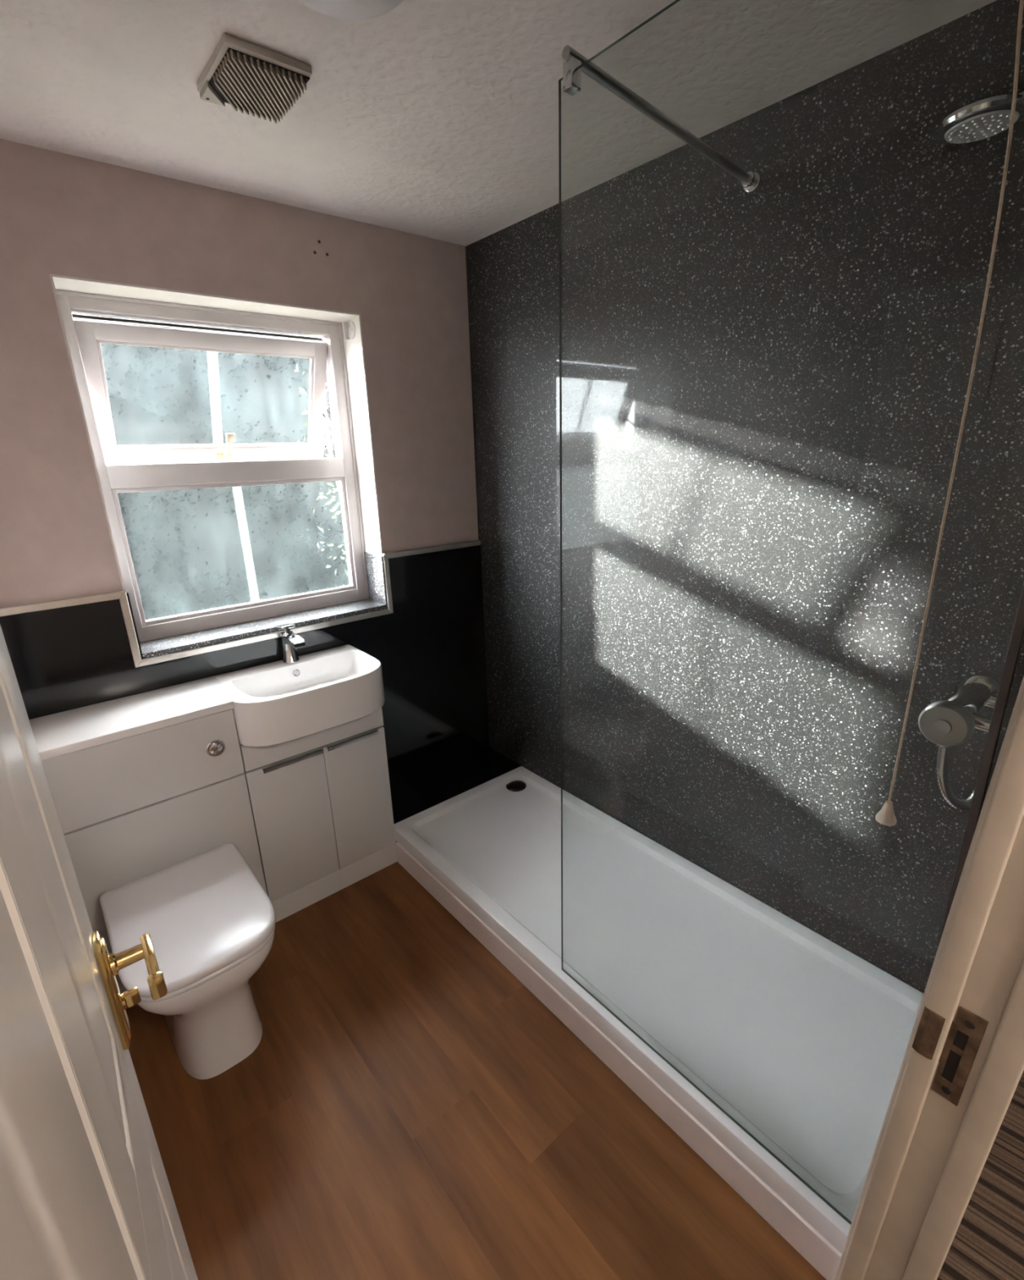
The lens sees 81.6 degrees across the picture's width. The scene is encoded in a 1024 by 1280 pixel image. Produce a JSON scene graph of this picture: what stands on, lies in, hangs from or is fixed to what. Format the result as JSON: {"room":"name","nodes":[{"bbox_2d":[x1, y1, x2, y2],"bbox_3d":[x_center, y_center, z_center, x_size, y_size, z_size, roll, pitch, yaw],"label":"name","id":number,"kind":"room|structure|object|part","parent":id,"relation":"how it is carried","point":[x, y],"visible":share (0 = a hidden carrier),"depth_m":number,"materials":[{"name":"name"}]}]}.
{"room":"bathroom","nodes":[
{"label":"bathroom","id":0,"kind":"room"},
{"bbox_2d":[0,138,488,788],"bbox_3d":[-0.894,-0.203,2.309,1.960,2.538,0.254,-16,22,-37],"label":"wall","id":1,"kind":"structure","parent":0,"point":[69,223],"depth_m":1.96,"materials":[{"name":"pink paint"}]},
{"bbox_3d":[-1.357,-0.106,1.767,0.351,0.022,0.014,-16,22,-37],"label":"edge trim","id":2,"kind":"part","parent":1,"relation":"part of","materials":[{"name":"metal"}]},
{"bbox_3d":[-1.226,-0.033,1.904,0.022,0.250,0.014,-16,22,-37],"label":"edge trim","id":3,"kind":"part","parent":1,"relation":"part of","materials":[{"name":"metal"}]},
{"bbox_3d":[-1.265,-0.059,1.968,0.006,0.223,0.158,-16,22,-37],"label":"reveal panel","id":4,"kind":"part","parent":1,"relation":"part of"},
{"bbox_2d":[55,289,368,642],"bbox_3d":[-1.055,-0.602,2.250,0.905,1.133,0.230,-16,22,-37],"label":"window","id":5,"kind":"structure","parent":1,"relation":"in","point":[224,505],"depth_m":2.16,"materials":[{"name":"white plastic"}]},
{"bbox_3d":[-1.355,-0.721,1.922,0.014,0.089,0.104,-16,22,-37],"label":"stay arm","id":6,"kind":"part","parent":5,"relation":"part of","materials":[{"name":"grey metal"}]},
{"bbox_3d":[-1.066,-0.873,2.158,0.803,0.423,0.180,-16,22,-37],"label":"opening sash","id":7,"kind":"part","parent":5,"relation":"part of","materials":[{"name":"white plastic"}]},
{"bbox_3d":[-1.077,-0.882,2.168,0.691,0.317,0.129,-16,22,-37],"label":"glass pane","id":8,"kind":"part","parent":5,"relation":"part of","materials":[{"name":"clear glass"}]},
{"bbox_3d":[-1.080,-0.729,2.235,0.063,0.094,0.069,-16,22,-37],"label":"sash handle","id":9,"kind":"part","parent":5,"relation":"part of","materials":[{"name":"beige metal"}]},
{"bbox_3d":[-1.006,-0.363,2.265,0.789,0.445,0.006,-16,22,-37],"label":"glass pane","id":10,"kind":"part","parent":5,"relation":"part of","materials":[{"name":"glass"}]},
{"bbox_3d":[-0.748,-0.893,2.405,0.014,0.089,0.104,-16,22,-37],"label":"stay arm","id":11,"kind":"part","parent":5,"relation":"part of","materials":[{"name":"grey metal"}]},
{"bbox_3d":[-0.804,0.312,2.379,1.760,1.210,0.010,-16,22,-37],"label":"black wall panel","id":12,"kind":"part","parent":1,"relation":"part of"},
{"bbox_3d":[-0.919,-0.059,2.272,0.893,0.018,0.158,-16,22,-37],"label":"sill panel","id":13,"kind":"part","parent":1,"relation":"part of","materials":[{"name":"grey stone"}]},
{"bbox_3d":[-0.868,-0.023,2.221,0.945,0.022,0.014,-16,22,-37],"label":"edge trim","id":14,"kind":"part","parent":1,"relation":"part of","materials":[{"name":"metal"}]},
{"bbox_2d":[342,320,355,339],"bbox_3d":[-0.610,-1.160,2.220,0.020,0.060,0.064,-16,22,-37],"label":"bracket","id":15,"kind":"object","parent":1,"relation":"attached to","point":[348,329],"visible":1,"depth_m":2.23,"materials":[{"name":"white plastic"}]},
{"bbox_3d":[-0.578,-0.254,2.514,0.006,0.223,0.158,-16,22,-37],"label":"reveal panel","id":16,"kind":"part","parent":1,"relation":"part of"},
{"bbox_3d":[-0.517,-0.233,2.468,0.022,0.250,0.014,-16,22,-37],"label":"edge trim","id":17,"kind":"part","parent":1,"relation":"part of","materials":[{"name":"metal"}]},
{"bbox_3d":[-0.337,-0.395,2.579,0.495,0.022,0.014,-16,22,-37],"label":"edge trim","id":18,"kind":"part","parent":1,"relation":"part of","materials":[{"name":"metal"}]},
{"bbox_2d":[0,0,996,246],"bbox_3d":[0.369,-1.086,0.620,4.500,0.100,4.100,-16,22,-37],"label":"ceiling","id":19,"kind":"structure","parent":0,"point":[435,119],"depth_m":1.33,"materials":[{"name":"white paint"}]},
{"bbox_2d":[196,32,311,124],"bbox_3d":[-0.556,-1.201,1.279,0.176,0.030,0.212,-16,22,-37],"label":"fan","id":20,"kind":"object","parent":19,"relation":"attached to","point":[253,78],"visible":1,"depth_m":1.25,"materials":[{"name":"white plastic"}]},
{"bbox_3d":[-0.649,-1.198,1.301,0.051,0.012,0.059,-16,22,-37],"label":"corner plate","id":21,"kind":"part","parent":20,"relation":"part of","materials":[{"name":"plastic"}]},
{"bbox_2d":[208,47,309,103],"bbox_3d":[-0.557,-1.201,1.287,0.164,0.003,0.197,-16,22,-37],"label":"grille","id":22,"kind":"object","parent":20,"relation":"attached to","point":[237,75],"depth_m":1.24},
{"bbox_2d":[297,0,404,20],"bbox_3d":[-0.278,-1.099,0.969,0.264,0.052,0.264,-16,22,-37],"label":"ceiling lamp","id":23,"kind":"object","parent":19,"relation":"attached to","point":[351,10],"visible":1,"depth_m":1.03,"materials":[{"name":"white plastic"}]},
{"bbox_2d":[875,0,1023,826],"bbox_3d":[0.487,-0.367,0.645,0.080,1.291,0.080,-16,22,-37],"label":"pull cord","id":24,"kind":"object","parent":19,"relation":"hanging from","point":[886,816],"visible":1,"depth_m":0.66,"materials":[{"name":"beige plastic"}]},
{"bbox_2d":[125,861,1023,1279],"bbox_3d":[0.330,1.318,1.359,4.100,0.150,4.000,-16,22,-37],"label":"floor","id":25,"kind":"structure","parent":0,"point":[404,1107],"depth_m":1.44,"materials":[{"name":"brown wood"}]},
{"bbox_2d":[41,708,266,993],"bbox_3d":[-1.167,0.649,1.950,0.535,0.848,0.294,-16,22,-37],"label":"base cabinet","id":26,"kind":"object","parent":25,"relation":"on","point":[129,809],"visible":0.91,"depth_m":1.79,"materials":[{"name":"white wood"}]},
{"bbox_3d":[-1.093,0.384,1.761,0.533,0.229,0.017,-16,22,-37],"label":"panel","id":27,"kind":"part","parent":26,"relation":"part of","materials":[{"name":"white laminate"}]},
{"bbox_3d":[-1.081,0.790,1.891,0.533,0.612,0.017,-16,22,-37],"label":"panel","id":28,"kind":"part","parent":26,"relation":"part of","materials":[{"name":"white laminate"}]},
{"bbox_2d":[99,842,275,1079],"bbox_3d":[-0.895,0.936,1.710,0.368,0.433,0.546,-16,22,-37],"label":"toilet","id":29,"kind":"object","parent":25,"relation":"on","point":[210,922],"visible":0.94,"depth_m":1.59,"materials":[{"name":"white ceramic"}]},
{"bbox_3d":[-0.884,0.749,1.628,0.368,0.029,0.492,-16,22,-37],"label":"lid","id":30,"kind":"part","parent":29,"relation":"part of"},
{"bbox_2d":[238,706,397,922],"bbox_3d":[-0.764,0.601,2.287,0.509,0.713,0.298,-16,22,-37],"label":"vanity unit","id":31,"kind":"object","parent":25,"relation":"on","point":[321,802],"visible":0.87,"depth_m":2.17,"materials":[{"name":"white wood"}]},
{"bbox_2d":[29,644,384,760],"bbox_3d":[-0.947,0.248,1.970,1.068,0.161,0.376,-16,22,-37],"label":"countertop","id":32,"kind":"structure","parent":31,"relation":"on","point":[277,702],"depth_m":1.93,"materials":[{"name":"white ceramic"}]},
{"bbox_2d":[273,623,305,663],"bbox_3d":[-0.816,0.016,2.188,0.059,0.145,0.185,-16,22,-37],"label":"tap","id":33,"kind":"object","parent":32,"relation":"on","point":[290,640],"visible":0.98,"depth_m":2.18,"materials":[{"name":"silver metal"}]},
{"bbox_3d":[-0.846,-0.046,2.204,0.050,0.036,0.096,-16,22,-37],"label":"lever","id":34,"kind":"part","parent":33,"relation":"part of","materials":[{"name":"silver metal"}]},
{"bbox_3d":[-0.794,0.005,2.157,0.041,0.041,0.116,-16,22,-37],"label":"spout","id":35,"kind":"part","parent":33,"relation":"part of","materials":[{"name":"silver metal"}]},
{"bbox_2d":[214,644,384,746],"bbox_3d":[-0.742,0.190,2.133,0.533,0.160,0.376,-16,22,-37],"label":"basin","id":36,"kind":"object","parent":32,"relation":"in","point":[277,702],"depth_m":2.04,"materials":[{"name":"white ceramic"}]},
{"bbox_3d":[-0.774,0.661,2.122,0.264,0.521,0.017,-16,22,-37],"label":"cabinet door","id":37,"kind":"part","parent":31,"relation":"part of","materials":[{"name":"white laminate"}]},
{"bbox_3d":[-0.754,0.417,2.047,0.208,0.014,0.012,-16,22,-37],"label":"edge pull","id":38,"kind":"part","parent":31,"relation":"part of","materials":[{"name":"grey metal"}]},
{"bbox_3d":[-0.690,0.334,2.100,0.508,0.095,0.017,-16,22,-37],"label":"rail panel","id":39,"kind":"part","parent":31,"relation":"part of","materials":[{"name":"white laminate"}]},
{"bbox_3d":[-0.583,0.369,2.183,0.200,0.014,0.012,-16,22,-37],"label":"edge pull","id":40,"kind":"part","parent":31,"relation":"part of","materials":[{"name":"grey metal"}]},
{"bbox_3d":[-0.580,0.606,2.276,0.242,0.521,0.017,-16,22,-37],"label":"cabinet door","id":41,"kind":"part","parent":31,"relation":"part of","materials":[{"name":"white laminate"}]},
{"bbox_2d":[390,747,520,842],"bbox_3d":[-0.304,0.730,2.762,0.710,0.154,0.249,-16,22,-37],"label":"ledge","id":42,"kind":"object","parent":25,"relation":"on","point":[409,798],"visible":0.43,"depth_m":2.74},
{"bbox_2d":[394,766,923,1279],"bbox_3d":[0.356,0.951,2.006,0.715,0.154,1.806,-16,22,-37],"label":"shower tray","id":43,"kind":"object","parent":25,"relation":"on","point":[802,1040],"visible":0.77,"depth_m":1.70,"materials":[{"name":"white ceramic"}]},
{"bbox_2d":[558,0,1023,1224],"bbox_3d":[0.636,-0.036,1.312,0.700,2.131,0.851,-16,22,-37],"label":"screen","id":44,"kind":"object","parent":43,"relation":"on","point":[574,64],"visible":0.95,"depth_m":1.11,"materials":[{"name":"clear glass"}]},
{"bbox_2d":[465,0,1023,993],"bbox_3d":[0.479,-0.187,2.132,0.124,2.538,2.410,-16,22,-37],"label":"wall","id":45,"kind":"structure","parent":0,"point":[764,389],"depth_m":1.66,"materials":[{"name":"black stone"}]},
{"bbox_3d":[-0.168,-1.017,2.551,0.004,1.170,0.004,-16,22,-37],"label":"corner trim","id":46,"kind":"part","parent":45,"relation":"part of","materials":[{"name":"black plastic"}]},
{"bbox_2d":[979,637,1023,813],"bbox_3d":[0.543,0.206,0.647,1.760,2.388,0.105,-16,22,-37],"label":"wall","id":47,"kind":"structure","parent":0,"point":[1019,672],"depth_m":0.77,"materials":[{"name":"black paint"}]},
{"bbox_2d":[0,624,198,1279],"bbox_3d":[-0.264,0.499,0.464,0.086,1.974,0.645,-15,22,-36],"label":"door","id":48,"kind":"structure","parent":47,"relation":"in","point":[86,1193],"depth_m":0.34,"materials":[{"name":"white wood"}]},
{"bbox_3d":[-0.362,0.203,0.457,0.022,0.442,0.155,-15,22,-36],"label":"panel","id":49,"kind":"part","parent":48,"relation":"part of","materials":[{"name":"white wood"}]},
{"bbox_3d":[-0.206,0.259,0.267,0.022,0.442,0.155,-15,22,-36],"label":"panel","id":50,"kind":"part","parent":48,"relation":"part of","materials":[{"name":"white wood"}]},
{"bbox_3d":[-0.388,0.348,0.636,0.014,0.026,0.082,-16,22,-37],"label":"handle lever","id":51,"kind":"part","parent":48,"relation":"part of","materials":[{"name":"gold metal"}]},
{"bbox_3d":[-0.342,0.889,0.676,0.022,0.682,0.155,-15,22,-36],"label":"panel","id":52,"kind":"part","parent":48,"relation":"part of","materials":[{"name":"white wood"}]},
{"bbox_2d":[833,675,1023,1279],"bbox_3d":[0.201,0.452,0.383,0.740,2.100,0.171,-16,22,-37],"label":"door frame","id":53,"kind":"structure","parent":47,"relation":"attached to","point":[962,1068],"depth_m":0.56,"materials":[{"name":"wood"}]},
{"bbox_3d":[0.425,0.397,0.565,0.002,0.112,0.027,-16,22,-37],"label":"strike plate","id":54,"kind":"part","parent":53,"relation":"part of","materials":[{"name":"metal"}]},
{"bbox_2d":[917,91,1023,810],"bbox_3d":[0.837,-0.317,1.044,0.292,1.273,0.328,-16,22,-37],"label":"shower","id":55,"kind":"object","parent":47,"relation":"attached to","point":[948,723],"visible":0.59,"depth_m":1.05,"materials":[{"name":"silver metal"}]},
{"bbox_3d":[0.783,0.152,1.072,0.042,0.080,0.080,-16,22,-37],"label":"valve knob","id":56,"kind":"part","parent":55,"relation":"part of","materials":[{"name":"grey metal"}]},
{"bbox_3d":[0.768,-0.839,0.972,0.098,0.004,0.098,-16,22,-37],"label":"spray plate","id":57,"kind":"part","parent":55,"relation":"part of","materials":[{"name":"white plastic"}]},
{"bbox_3d":[0.976,0.098,1.225,0.040,0.060,0.060,-16,22,-37],"label":"valve knob","id":58,"kind":"part","parent":55,"relation":"part of","materials":[{"name":"silver metal"}]},
{"bbox_3d":[0.841,-0.826,0.885,0.026,0.042,0.144,-16,22,-37],"label":"head handle","id":59,"kind":"part","parent":55,"relation":"part of","materials":[{"name":"silver metal"}]},
{"label":"outside","id":60,"kind":"structure","parent":0,"visible":0},
{"bbox_3d":[-4.689,-0.264,8.508,18.000,0.200,13.760,-16,22,-37],"label":"ground","id":61,"kind":"structure","parent":60,"visible":0},
{"bbox_2d":[72,313,334,457],"bbox_3d":[-2.678,-1.123,5.003,3.261,3.527,1.017,-16,22,-37],"label":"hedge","id":62,"kind":"object","parent":61,"relation":"on","point":[326,451],"visible":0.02,"depth_m":5.22,"materials":[{"name":"green plant"}]},
{"bbox_2d":[293,334,333,457],"bbox_3d":[-0.945,-0.779,4.247,1.052,3.164,0.975,-16,22,-37],"label":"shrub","id":63,"kind":"object","parent":61,"relation":"on","point":[329,447],"visible":0.02,"depth_m":3.93,"materials":[{"name":"green plant"}]}
]}

